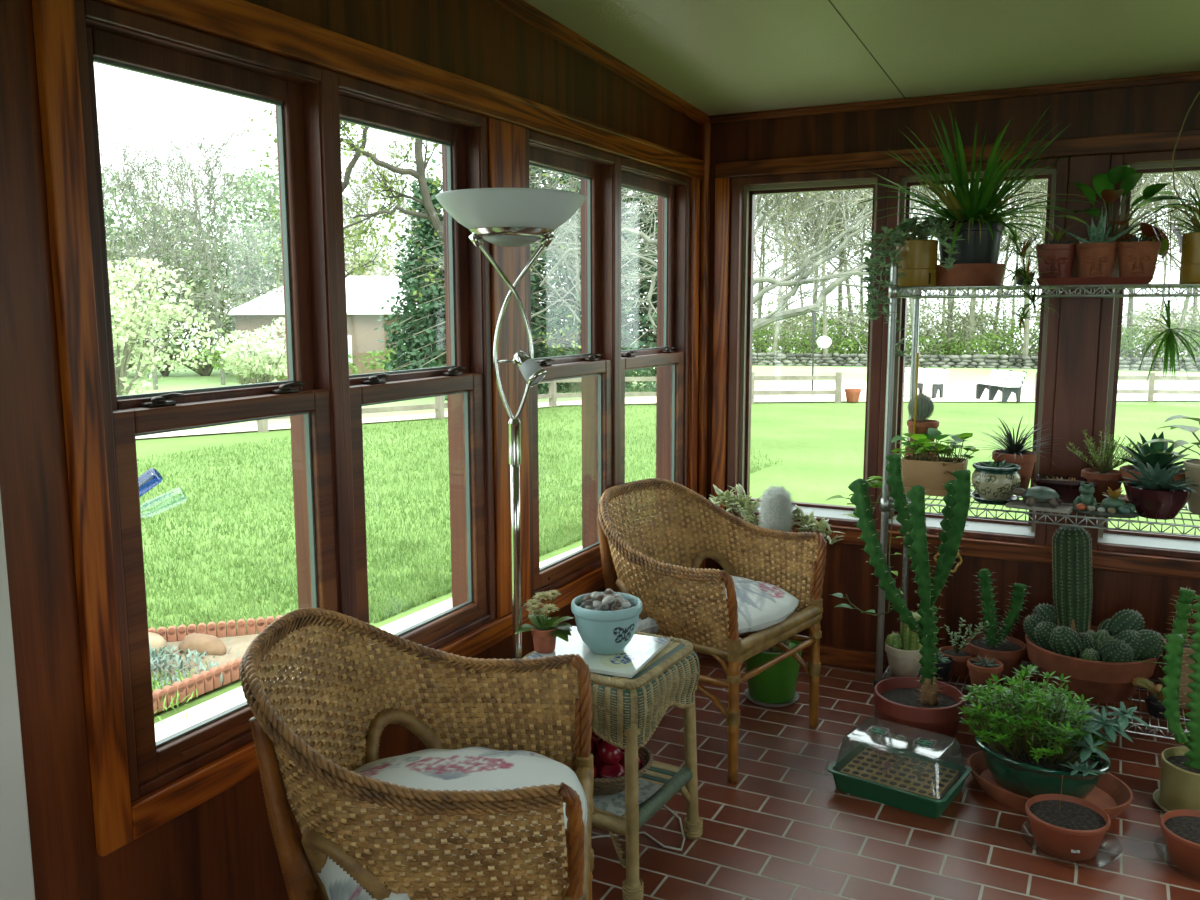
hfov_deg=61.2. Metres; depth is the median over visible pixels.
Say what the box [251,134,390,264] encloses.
bare tree
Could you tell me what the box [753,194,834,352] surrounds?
bare tree
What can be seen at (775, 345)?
bare tree
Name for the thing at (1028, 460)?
pot
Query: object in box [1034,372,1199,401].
rail fence
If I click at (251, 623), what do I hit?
brick
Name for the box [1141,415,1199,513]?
potted leafy plant
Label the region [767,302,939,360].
thicket
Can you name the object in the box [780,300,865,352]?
thicket
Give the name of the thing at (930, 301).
thicket
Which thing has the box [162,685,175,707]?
brick
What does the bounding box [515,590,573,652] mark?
potted plant
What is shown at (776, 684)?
pot
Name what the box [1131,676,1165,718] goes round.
cactus
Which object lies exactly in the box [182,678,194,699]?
brick
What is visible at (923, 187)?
bare tree
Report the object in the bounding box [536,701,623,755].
baseboard
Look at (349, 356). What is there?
shrub
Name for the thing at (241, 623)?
brick
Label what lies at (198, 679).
brick
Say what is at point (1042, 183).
bare tree
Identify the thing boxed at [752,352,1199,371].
stone wall
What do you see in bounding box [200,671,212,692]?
brick
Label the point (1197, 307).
thicket
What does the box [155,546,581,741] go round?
garden path
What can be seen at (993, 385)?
garden bench
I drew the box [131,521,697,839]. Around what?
trim
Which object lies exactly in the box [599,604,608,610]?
pebble
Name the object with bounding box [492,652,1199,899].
floor
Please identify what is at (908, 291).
shelf
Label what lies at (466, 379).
window
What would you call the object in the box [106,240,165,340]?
thicket
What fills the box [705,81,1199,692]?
wall
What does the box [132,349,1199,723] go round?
lawn
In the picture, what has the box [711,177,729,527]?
trim
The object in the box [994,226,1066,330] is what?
spider plant
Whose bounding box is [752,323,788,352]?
shrub
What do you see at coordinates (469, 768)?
seat cushion
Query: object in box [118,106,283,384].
bare tree
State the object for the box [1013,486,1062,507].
turtle figurine
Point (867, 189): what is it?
bare tree
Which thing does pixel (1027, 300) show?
bare tree
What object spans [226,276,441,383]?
house
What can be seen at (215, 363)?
shrub
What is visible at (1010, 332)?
shrub
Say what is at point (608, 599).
pebble
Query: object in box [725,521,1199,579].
trim
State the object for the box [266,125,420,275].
bare tree
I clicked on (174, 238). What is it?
thicket
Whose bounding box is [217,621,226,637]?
brick
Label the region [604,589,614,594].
pebble
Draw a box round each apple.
[571,738,595,755]
[591,736,602,748]
[593,753,604,778]
[593,764,597,778]
[597,740,622,765]
[599,763,624,778]
[619,753,641,769]
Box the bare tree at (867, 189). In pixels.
[789,189,871,285]
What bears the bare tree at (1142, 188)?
on the lawn at (819, 445)
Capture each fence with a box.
[135,382,1199,438]
[256,372,841,431]
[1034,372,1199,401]
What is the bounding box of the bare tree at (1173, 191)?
[1133,173,1199,332]
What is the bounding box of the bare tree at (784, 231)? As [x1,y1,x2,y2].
[770,187,936,352]
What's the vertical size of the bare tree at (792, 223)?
17.179 m
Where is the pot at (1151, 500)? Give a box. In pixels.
[1125,481,1191,519]
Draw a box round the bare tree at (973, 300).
[922,180,1047,361]
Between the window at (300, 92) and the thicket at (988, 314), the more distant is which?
the thicket at (988, 314)
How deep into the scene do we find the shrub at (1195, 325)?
54.57 m
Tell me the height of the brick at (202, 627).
0.106 m
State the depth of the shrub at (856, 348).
59.42 m
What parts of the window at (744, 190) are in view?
sill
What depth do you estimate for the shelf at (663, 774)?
2.81 m
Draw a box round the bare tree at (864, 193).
[804,189,930,259]
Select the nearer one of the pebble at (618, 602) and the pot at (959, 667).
the pebble at (618, 602)
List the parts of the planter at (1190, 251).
pot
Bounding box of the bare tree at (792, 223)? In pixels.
[754,193,869,352]
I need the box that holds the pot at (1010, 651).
[965,634,1026,679]
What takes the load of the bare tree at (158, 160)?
on the lawn at (819, 445)
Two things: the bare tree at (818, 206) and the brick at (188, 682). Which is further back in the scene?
the bare tree at (818, 206)
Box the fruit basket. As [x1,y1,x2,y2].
[554,745,652,794]
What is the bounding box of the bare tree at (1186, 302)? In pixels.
[1167,175,1199,356]
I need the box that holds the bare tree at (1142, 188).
[1023,173,1194,275]
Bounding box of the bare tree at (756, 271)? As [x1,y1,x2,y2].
[626,191,834,300]
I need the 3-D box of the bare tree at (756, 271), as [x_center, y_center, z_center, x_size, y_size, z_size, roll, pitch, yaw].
[7.139,-15.461,60.947,14.086,20.693,10.542,1,8,7]
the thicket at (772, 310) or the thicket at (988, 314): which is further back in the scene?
the thicket at (772, 310)
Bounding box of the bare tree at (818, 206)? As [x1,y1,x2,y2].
[754,190,938,356]
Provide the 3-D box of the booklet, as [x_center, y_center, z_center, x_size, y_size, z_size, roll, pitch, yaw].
[0.059,0.921,2.722,0.140,0.003,0.200,6,10,38]
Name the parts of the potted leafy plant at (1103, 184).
pot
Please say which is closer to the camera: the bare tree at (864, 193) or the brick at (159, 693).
the brick at (159, 693)
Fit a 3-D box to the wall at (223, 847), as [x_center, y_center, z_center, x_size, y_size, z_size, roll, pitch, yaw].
[-0.300,-0.123,3.102,0.140,2.577,3.270,4,9,27]
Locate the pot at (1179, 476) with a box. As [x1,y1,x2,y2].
[1119,465,1185,500]
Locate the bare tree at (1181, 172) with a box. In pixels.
[1130,172,1199,265]
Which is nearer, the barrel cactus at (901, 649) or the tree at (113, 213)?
the barrel cactus at (901, 649)
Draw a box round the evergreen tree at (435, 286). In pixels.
[387,151,580,399]
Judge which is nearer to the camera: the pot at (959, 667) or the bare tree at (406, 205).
the pot at (959, 667)
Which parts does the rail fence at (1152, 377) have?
post, rail, rail, post, rail, rail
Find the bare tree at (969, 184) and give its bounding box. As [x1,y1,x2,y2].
[937,184,1037,313]
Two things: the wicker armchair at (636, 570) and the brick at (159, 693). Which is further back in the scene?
the brick at (159, 693)
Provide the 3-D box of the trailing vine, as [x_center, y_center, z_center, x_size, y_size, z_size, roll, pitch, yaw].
[0.940,0.349,3.606,0.290,0.496,0.203,0,8,2]
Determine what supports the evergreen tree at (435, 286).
on the lawn at (819, 445)
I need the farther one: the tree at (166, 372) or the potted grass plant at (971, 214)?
the tree at (166, 372)
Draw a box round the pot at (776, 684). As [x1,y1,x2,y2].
[745,640,801,703]
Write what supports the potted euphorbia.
on the wire rack
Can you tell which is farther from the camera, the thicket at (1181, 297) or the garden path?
the thicket at (1181, 297)
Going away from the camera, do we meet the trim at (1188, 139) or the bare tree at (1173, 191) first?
the trim at (1188, 139)
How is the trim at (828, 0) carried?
attached to the ceiling
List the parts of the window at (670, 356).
sash, sash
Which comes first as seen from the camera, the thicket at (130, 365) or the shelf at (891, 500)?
the shelf at (891, 500)
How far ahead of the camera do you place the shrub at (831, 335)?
58.53 m
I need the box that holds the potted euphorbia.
[965,569,1029,679]
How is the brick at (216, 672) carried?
on the garden bed
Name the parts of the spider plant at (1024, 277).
pot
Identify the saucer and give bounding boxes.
[744,688,798,706]
[936,263,1005,285]
[967,750,1132,819]
[971,493,1018,504]
[1122,494,1129,502]
[1153,788,1168,811]
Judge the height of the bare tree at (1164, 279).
20.481 m
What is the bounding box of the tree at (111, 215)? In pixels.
[105,215,147,349]
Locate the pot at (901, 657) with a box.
[885,643,922,676]
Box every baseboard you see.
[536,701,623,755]
[744,634,1190,721]
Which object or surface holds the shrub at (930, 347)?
on the lawn at (819, 445)
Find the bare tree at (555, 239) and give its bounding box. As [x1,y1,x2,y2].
[413,166,635,317]
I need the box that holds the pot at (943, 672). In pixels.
[935,651,952,681]
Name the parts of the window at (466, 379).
sash, sash, lift rail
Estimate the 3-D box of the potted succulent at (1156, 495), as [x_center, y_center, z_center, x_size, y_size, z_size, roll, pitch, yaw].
[1.782,0.118,3.243,0.236,0.194,0.244,6,10,37]
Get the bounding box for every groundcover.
[149,638,240,689]
[151,662,216,722]
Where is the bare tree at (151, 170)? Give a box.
[106,152,230,373]
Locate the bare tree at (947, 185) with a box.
[911,185,1012,319]
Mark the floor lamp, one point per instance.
(504, 217)
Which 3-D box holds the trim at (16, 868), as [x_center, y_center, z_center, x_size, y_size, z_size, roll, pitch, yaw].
[-1.050,0.069,1.599,0.170,2.420,0.110,4,9,27]
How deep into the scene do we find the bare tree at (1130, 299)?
55.43 m
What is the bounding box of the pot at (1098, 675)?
[1025,625,1157,702]
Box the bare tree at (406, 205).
[369,141,441,275]
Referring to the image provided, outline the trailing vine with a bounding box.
[825,476,903,615]
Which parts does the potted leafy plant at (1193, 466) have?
pot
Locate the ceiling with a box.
[524,0,1199,115]
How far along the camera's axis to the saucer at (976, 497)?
3.50 m
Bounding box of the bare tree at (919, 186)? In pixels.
[835,186,955,331]
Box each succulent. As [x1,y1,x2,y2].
[939,617,988,675]
[1120,457,1197,519]
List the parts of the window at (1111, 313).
sill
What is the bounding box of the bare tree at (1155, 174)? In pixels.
[1133,174,1198,249]
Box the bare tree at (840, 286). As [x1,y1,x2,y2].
[788,190,926,356]
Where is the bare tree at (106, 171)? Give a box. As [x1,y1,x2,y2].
[101,143,182,307]
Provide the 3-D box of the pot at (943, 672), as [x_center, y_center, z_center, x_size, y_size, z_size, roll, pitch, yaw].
[1.222,0.776,3.670,0.104,0.100,0.104,4,9,27]
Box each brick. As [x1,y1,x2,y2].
[148,628,156,633]
[153,689,166,711]
[153,694,156,713]
[157,627,167,641]
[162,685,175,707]
[167,626,177,641]
[172,681,185,703]
[177,625,186,640]
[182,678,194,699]
[187,624,196,634]
[191,674,204,695]
[197,623,206,633]
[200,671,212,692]
[207,622,216,636]
[209,667,221,688]
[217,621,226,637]
[218,664,230,685]
[226,661,238,681]
[227,620,236,636]
[235,657,241,677]
[237,619,246,635]
[246,618,255,634]
[256,617,265,633]
[266,616,274,626]
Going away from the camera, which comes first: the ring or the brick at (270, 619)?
the ring
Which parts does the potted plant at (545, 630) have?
flower, flower, flower, pot, flower, flower, flower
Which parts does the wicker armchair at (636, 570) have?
post, post, arm post, seat rail, leg, rail, leg, arm post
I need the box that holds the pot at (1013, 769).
[975,728,1110,798]
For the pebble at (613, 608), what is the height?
0.029 m
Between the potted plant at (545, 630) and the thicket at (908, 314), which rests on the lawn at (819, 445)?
the thicket at (908, 314)
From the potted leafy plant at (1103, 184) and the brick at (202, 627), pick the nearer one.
the potted leafy plant at (1103, 184)
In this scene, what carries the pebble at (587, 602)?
in the flower pot at (603, 632)
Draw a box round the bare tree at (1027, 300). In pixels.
[944,173,1189,362]
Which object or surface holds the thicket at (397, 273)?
on the lawn at (819, 445)
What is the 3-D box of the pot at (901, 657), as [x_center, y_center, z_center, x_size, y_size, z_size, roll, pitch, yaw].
[1.115,0.765,3.711,0.144,0.112,0.144,4,9,27]
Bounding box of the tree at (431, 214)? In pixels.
[247,104,580,354]
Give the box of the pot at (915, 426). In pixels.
[907,419,938,441]
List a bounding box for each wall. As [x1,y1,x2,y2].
[0,0,701,899]
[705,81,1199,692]
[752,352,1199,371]
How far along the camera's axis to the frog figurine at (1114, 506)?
3.28 m
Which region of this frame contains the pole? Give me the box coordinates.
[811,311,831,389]
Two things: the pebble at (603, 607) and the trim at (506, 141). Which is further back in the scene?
the trim at (506, 141)
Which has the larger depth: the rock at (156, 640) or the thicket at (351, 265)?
the thicket at (351, 265)
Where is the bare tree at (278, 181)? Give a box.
[230,181,280,287]
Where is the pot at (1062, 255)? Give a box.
[1036,224,1075,277]
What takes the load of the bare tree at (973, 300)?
on the lawn at (819, 445)
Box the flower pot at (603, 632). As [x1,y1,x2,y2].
[571,592,641,654]
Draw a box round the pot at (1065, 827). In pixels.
[1025,775,1110,860]
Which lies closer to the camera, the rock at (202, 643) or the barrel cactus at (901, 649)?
the barrel cactus at (901, 649)
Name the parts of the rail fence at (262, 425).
post, rail, post, rail, post, rail, rail, post, rail, rail, post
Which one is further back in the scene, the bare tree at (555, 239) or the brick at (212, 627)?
the bare tree at (555, 239)
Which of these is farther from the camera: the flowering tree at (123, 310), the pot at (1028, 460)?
the flowering tree at (123, 310)
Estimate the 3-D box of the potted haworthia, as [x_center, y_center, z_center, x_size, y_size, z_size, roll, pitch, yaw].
[1.360,0.782,3.588,0.120,0.110,0.120,4,9,27]
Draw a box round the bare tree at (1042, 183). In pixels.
[1002,180,1130,292]
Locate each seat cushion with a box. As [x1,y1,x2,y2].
[317,747,586,899]
[636,575,798,633]
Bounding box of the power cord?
[591,805,684,850]
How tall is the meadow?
1.076 m
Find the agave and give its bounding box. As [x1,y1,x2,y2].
[1119,431,1193,500]
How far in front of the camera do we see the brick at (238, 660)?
5.50 m
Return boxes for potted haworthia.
[967,655,1002,689]
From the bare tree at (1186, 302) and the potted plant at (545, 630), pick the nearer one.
the potted plant at (545, 630)
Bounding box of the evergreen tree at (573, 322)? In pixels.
[530,169,654,393]
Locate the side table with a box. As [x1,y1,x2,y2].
[518,631,702,899]
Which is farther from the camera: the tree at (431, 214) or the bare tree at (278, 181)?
the bare tree at (278, 181)
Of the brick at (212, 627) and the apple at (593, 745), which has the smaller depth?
the apple at (593, 745)
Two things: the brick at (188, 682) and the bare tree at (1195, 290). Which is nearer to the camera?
the brick at (188, 682)
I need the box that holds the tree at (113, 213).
[101,170,261,370]
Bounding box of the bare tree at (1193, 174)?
[1129,171,1199,369]
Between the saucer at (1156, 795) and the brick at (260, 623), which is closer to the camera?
the saucer at (1156, 795)
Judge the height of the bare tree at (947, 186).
22.492 m
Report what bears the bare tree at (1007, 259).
on the lawn at (819, 445)
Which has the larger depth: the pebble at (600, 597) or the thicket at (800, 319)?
the thicket at (800, 319)
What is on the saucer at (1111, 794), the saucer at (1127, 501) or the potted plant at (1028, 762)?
the potted plant at (1028, 762)
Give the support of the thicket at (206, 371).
on the lawn at (819, 445)
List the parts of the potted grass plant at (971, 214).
pot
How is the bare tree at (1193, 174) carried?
on the lawn at (819, 445)
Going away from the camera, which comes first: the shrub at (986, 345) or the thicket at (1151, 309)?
the shrub at (986, 345)
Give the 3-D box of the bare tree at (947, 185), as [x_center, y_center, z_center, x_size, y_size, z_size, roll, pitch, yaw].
[27.658,-17.689,80.630,10.653,20.762,15.297,1,8,4]
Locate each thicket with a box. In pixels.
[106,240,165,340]
[106,245,249,371]
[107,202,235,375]
[111,266,279,375]
[151,238,279,344]
[180,257,273,337]
[239,218,401,299]
[353,257,398,275]
[752,296,798,352]
[753,298,796,337]
[753,298,817,352]
[760,314,864,352]
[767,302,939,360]
[769,310,834,353]
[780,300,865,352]
[820,293,991,354]
[836,312,925,349]
[855,298,1038,362]
[906,301,987,354]
[908,314,1030,354]
[934,290,1129,359]
[977,292,1041,356]
[1029,301,1127,339]
[1120,303,1190,356]
[1122,300,1158,326]
[1123,309,1186,357]
[1124,297,1199,348]
[1129,288,1199,364]
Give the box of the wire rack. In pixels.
[872,262,1199,740]
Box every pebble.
[581,600,592,607]
[582,594,590,601]
[585,605,593,609]
[590,592,599,598]
[593,600,601,607]
[596,594,604,601]
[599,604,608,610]
[602,596,614,603]
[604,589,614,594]
[608,600,615,608]
[609,605,618,610]
[615,598,622,606]
[621,602,630,608]
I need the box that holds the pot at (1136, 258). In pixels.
[1117,235,1160,280]
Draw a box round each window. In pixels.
[74,0,351,800]
[329,70,495,684]
[525,129,617,599]
[618,156,689,544]
[726,168,888,527]
[876,157,1069,544]
[1086,149,1199,559]
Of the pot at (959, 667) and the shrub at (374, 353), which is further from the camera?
the shrub at (374, 353)
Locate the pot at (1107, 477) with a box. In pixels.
[1081,468,1122,502]
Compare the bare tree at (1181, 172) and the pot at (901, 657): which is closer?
the pot at (901, 657)
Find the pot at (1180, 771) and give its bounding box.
[1160,747,1199,810]
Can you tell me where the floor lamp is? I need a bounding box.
[435,188,585,739]
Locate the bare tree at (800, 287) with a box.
[765,193,853,339]
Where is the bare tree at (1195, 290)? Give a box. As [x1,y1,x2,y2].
[1134,172,1199,361]
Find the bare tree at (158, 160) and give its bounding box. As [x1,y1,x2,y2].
[156,160,278,297]
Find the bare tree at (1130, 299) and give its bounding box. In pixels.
[1011,172,1199,364]
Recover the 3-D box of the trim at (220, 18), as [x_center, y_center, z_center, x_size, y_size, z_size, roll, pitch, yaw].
[-0.241,-0.974,2.925,0.020,0.072,2.955,4,9,27]
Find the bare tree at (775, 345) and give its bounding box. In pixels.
[771,190,871,360]
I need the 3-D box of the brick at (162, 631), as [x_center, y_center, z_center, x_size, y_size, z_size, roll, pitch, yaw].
[-2.639,1.120,6.119,0.052,0.106,0.044,-2,8,-16]
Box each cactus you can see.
[709,484,844,703]
[845,453,974,759]
[884,610,922,676]
[905,353,938,455]
[1022,524,1185,702]
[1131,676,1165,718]
[1158,594,1199,810]
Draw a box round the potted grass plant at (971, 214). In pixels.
[846,104,1104,263]
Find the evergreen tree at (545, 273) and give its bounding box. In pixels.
[529,167,580,388]
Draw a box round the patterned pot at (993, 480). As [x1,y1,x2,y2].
[971,460,1020,499]
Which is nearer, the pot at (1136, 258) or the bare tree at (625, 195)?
the pot at (1136, 258)
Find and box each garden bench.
[904,367,947,397]
[976,368,1026,402]
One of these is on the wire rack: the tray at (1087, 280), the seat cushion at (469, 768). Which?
the tray at (1087, 280)
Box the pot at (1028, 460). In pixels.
[992,449,1036,489]
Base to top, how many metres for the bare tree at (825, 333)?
19.568 m
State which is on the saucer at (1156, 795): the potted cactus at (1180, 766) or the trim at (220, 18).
the potted cactus at (1180, 766)
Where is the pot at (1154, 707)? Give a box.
[1145,695,1165,718]
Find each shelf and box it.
[594,762,679,819]
[882,661,1188,739]
[889,485,1199,536]
[898,283,1199,297]
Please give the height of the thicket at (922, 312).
4.361 m
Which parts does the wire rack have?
post, post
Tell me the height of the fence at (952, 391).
0.599 m
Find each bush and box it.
[217,317,286,383]
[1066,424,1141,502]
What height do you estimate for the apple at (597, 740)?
0.071 m
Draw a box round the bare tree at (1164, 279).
[1135,172,1198,356]
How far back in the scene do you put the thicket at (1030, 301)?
70.30 m
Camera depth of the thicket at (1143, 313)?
69.70 m
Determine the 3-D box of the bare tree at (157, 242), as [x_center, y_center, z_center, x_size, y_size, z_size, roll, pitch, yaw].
[-15.755,-6.345,33.112,5.588,9.079,6.313,3,9,24]
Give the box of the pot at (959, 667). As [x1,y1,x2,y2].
[939,646,973,675]
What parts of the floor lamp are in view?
arm, curved arm, lamp shade, curved arm, lamp shade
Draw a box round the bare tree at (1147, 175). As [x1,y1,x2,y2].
[999,175,1176,282]
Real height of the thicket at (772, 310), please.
3.701 m
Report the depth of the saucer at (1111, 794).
3.10 m
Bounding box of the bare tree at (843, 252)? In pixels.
[755,191,854,348]
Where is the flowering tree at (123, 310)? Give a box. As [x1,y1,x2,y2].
[108,257,227,395]
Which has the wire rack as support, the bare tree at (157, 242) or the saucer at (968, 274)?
the saucer at (968, 274)
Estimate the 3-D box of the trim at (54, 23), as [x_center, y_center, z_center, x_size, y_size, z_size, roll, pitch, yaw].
[-0.891,-0.013,1.758,0.021,1.502,0.065,4,9,27]
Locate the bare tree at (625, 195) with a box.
[434,171,657,324]
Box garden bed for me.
[151,634,289,690]
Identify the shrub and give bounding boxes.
[194,342,285,384]
[268,354,363,378]
[358,346,440,370]
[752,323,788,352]
[753,329,816,360]
[790,313,865,357]
[809,332,867,358]
[847,324,975,354]
[906,333,977,355]
[937,328,1014,362]
[982,317,1039,362]
[1120,327,1165,357]
[1121,327,1199,365]
[1166,322,1199,361]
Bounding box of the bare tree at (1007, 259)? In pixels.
[990,180,1046,353]
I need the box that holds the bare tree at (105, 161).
[102,161,146,257]
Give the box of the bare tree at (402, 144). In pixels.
[371,132,441,271]
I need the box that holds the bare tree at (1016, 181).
[1002,181,1041,282]
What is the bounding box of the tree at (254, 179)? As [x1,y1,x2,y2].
[104,157,282,362]
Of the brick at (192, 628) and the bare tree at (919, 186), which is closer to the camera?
the brick at (192, 628)
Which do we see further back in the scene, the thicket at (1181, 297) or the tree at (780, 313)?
the thicket at (1181, 297)
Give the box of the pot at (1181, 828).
[1160,809,1199,876]
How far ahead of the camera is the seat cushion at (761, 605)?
3.39 m
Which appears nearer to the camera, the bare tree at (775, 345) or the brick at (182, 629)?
the brick at (182, 629)
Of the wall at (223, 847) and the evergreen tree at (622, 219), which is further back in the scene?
the evergreen tree at (622, 219)
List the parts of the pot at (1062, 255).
pot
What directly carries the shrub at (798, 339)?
on the lawn at (819, 445)
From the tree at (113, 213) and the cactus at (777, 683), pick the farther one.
the tree at (113, 213)
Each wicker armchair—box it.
[240,608,593,899]
[597,478,826,782]
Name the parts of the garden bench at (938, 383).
frame, frame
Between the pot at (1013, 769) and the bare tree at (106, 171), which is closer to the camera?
the pot at (1013, 769)
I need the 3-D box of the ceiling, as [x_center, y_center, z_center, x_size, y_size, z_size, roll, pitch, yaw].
[0.568,-1.180,1.179,3.320,0.462,5.660,4,9,27]
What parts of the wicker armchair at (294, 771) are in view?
post, post, arm post, arm post, rail, leg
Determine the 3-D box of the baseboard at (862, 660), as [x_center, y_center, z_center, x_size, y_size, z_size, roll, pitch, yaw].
[1.790,0.922,3.867,2.965,0.085,0.016,4,9,27]
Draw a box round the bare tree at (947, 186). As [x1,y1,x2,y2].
[856,186,948,239]
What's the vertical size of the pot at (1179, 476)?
0.115 m
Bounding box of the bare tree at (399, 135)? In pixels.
[341,135,436,275]
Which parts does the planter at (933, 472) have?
pot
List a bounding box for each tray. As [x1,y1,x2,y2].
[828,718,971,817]
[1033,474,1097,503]
[1036,277,1152,284]
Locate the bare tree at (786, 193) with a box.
[754,193,852,336]
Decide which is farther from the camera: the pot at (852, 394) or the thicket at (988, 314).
the thicket at (988, 314)
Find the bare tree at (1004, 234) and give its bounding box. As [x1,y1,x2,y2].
[993,180,1047,294]
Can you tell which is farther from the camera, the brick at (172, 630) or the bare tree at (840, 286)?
the bare tree at (840, 286)
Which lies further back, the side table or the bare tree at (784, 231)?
the bare tree at (784, 231)
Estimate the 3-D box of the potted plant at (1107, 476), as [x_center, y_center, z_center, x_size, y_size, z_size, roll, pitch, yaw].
[1.722,0.042,3.515,0.184,0.269,0.259,-6,10,-34]
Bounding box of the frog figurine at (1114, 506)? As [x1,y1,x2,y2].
[1073,482,1137,517]
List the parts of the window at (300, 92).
sash, sash, lift rail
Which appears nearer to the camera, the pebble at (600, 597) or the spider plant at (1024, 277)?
the pebble at (600, 597)
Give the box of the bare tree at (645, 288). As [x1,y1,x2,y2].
[575,190,756,391]
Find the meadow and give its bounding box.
[124,364,1199,430]
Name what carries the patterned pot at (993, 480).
on the saucer at (976, 497)
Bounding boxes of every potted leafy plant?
[1045,165,1198,276]
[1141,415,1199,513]
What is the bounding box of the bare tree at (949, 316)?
[911,182,1039,355]
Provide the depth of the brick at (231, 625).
6.21 m
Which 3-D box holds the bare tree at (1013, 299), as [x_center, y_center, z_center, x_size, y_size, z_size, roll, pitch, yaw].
[35.447,-19.032,86.837,11.292,22.007,16.214,-1,8,-9]
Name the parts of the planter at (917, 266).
pot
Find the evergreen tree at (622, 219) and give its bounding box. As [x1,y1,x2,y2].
[537,188,657,392]
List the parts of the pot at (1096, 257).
pot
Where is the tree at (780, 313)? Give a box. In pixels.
[529,172,1017,402]
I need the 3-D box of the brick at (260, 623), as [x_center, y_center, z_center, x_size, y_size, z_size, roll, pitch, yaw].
[-2.096,1.088,6.274,0.052,0.106,0.044,-2,8,-16]
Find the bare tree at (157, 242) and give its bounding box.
[98,124,241,389]
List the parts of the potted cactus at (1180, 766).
stem, stem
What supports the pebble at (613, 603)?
in the flower pot at (603, 632)
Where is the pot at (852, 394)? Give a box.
[845,388,860,401]
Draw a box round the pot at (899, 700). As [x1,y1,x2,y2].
[873,677,964,759]
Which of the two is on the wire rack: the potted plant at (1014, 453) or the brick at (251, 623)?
the potted plant at (1014, 453)
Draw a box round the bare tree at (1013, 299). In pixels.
[938,182,1045,353]
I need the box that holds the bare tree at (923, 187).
[783,187,926,258]
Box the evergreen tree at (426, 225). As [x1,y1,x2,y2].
[373,172,446,371]
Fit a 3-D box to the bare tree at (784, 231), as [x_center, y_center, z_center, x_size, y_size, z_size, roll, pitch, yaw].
[17.473,-15.969,69.236,14.678,19.820,10.266,5,9,31]
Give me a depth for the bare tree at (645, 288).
30.01 m
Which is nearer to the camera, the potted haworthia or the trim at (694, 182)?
the potted haworthia
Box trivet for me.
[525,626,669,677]
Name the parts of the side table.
shelf rail, frayed cord, leg, shelf rail, leg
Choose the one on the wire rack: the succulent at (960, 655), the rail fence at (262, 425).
the succulent at (960, 655)
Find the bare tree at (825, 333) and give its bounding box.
[754,189,923,353]
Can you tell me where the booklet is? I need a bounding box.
[593,778,661,816]
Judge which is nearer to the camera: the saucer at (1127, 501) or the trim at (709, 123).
the saucer at (1127, 501)
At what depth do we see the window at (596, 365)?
3.56 m
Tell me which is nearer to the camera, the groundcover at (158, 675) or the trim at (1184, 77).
the trim at (1184, 77)
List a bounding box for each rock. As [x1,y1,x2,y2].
[148,632,166,658]
[178,633,226,655]
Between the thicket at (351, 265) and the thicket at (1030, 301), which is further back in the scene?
the thicket at (1030, 301)
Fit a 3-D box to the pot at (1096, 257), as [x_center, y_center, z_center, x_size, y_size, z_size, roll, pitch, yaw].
[1.594,-0.662,3.261,0.252,0.242,0.138,4,9,27]
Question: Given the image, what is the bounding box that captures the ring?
[934,551,962,572]
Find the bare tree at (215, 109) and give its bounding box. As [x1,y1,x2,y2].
[105,74,279,361]
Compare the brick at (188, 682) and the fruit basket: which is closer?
the fruit basket
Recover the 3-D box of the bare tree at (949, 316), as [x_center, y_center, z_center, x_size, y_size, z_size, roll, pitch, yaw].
[20.042,-16.275,58.340,11.765,23.094,15.720,5,10,34]
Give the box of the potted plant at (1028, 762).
[958,664,1150,798]
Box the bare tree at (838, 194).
[777,189,920,364]
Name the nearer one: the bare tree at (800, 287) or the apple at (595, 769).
the apple at (595, 769)
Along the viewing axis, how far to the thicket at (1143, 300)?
76.22 m
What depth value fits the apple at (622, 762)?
2.75 m
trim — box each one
[0,493,34,899]
[32,0,132,855]
[98,0,703,180]
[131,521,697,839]
[488,117,530,617]
[490,0,709,124]
[687,178,699,521]
[697,120,707,568]
[702,120,710,568]
[709,71,1199,123]
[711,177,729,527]
[715,129,1199,177]
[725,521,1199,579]
[737,516,1199,564]
[828,0,904,97]
[1046,154,1110,545]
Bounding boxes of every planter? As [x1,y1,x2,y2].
[861,215,965,356]
[891,428,978,496]
[1109,91,1199,382]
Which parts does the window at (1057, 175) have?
sill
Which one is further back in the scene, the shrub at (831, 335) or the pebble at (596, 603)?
the shrub at (831, 335)
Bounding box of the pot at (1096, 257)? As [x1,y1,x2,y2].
[1055,205,1140,277]
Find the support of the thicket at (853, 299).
on the lawn at (819, 445)
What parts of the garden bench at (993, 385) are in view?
frame, frame, frame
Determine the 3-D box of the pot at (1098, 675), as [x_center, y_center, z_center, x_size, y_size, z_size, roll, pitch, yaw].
[1.716,0.756,3.561,0.424,0.169,0.424,4,9,27]
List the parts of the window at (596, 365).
sash, sash, lift rail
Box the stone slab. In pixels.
[1005,500,1072,513]

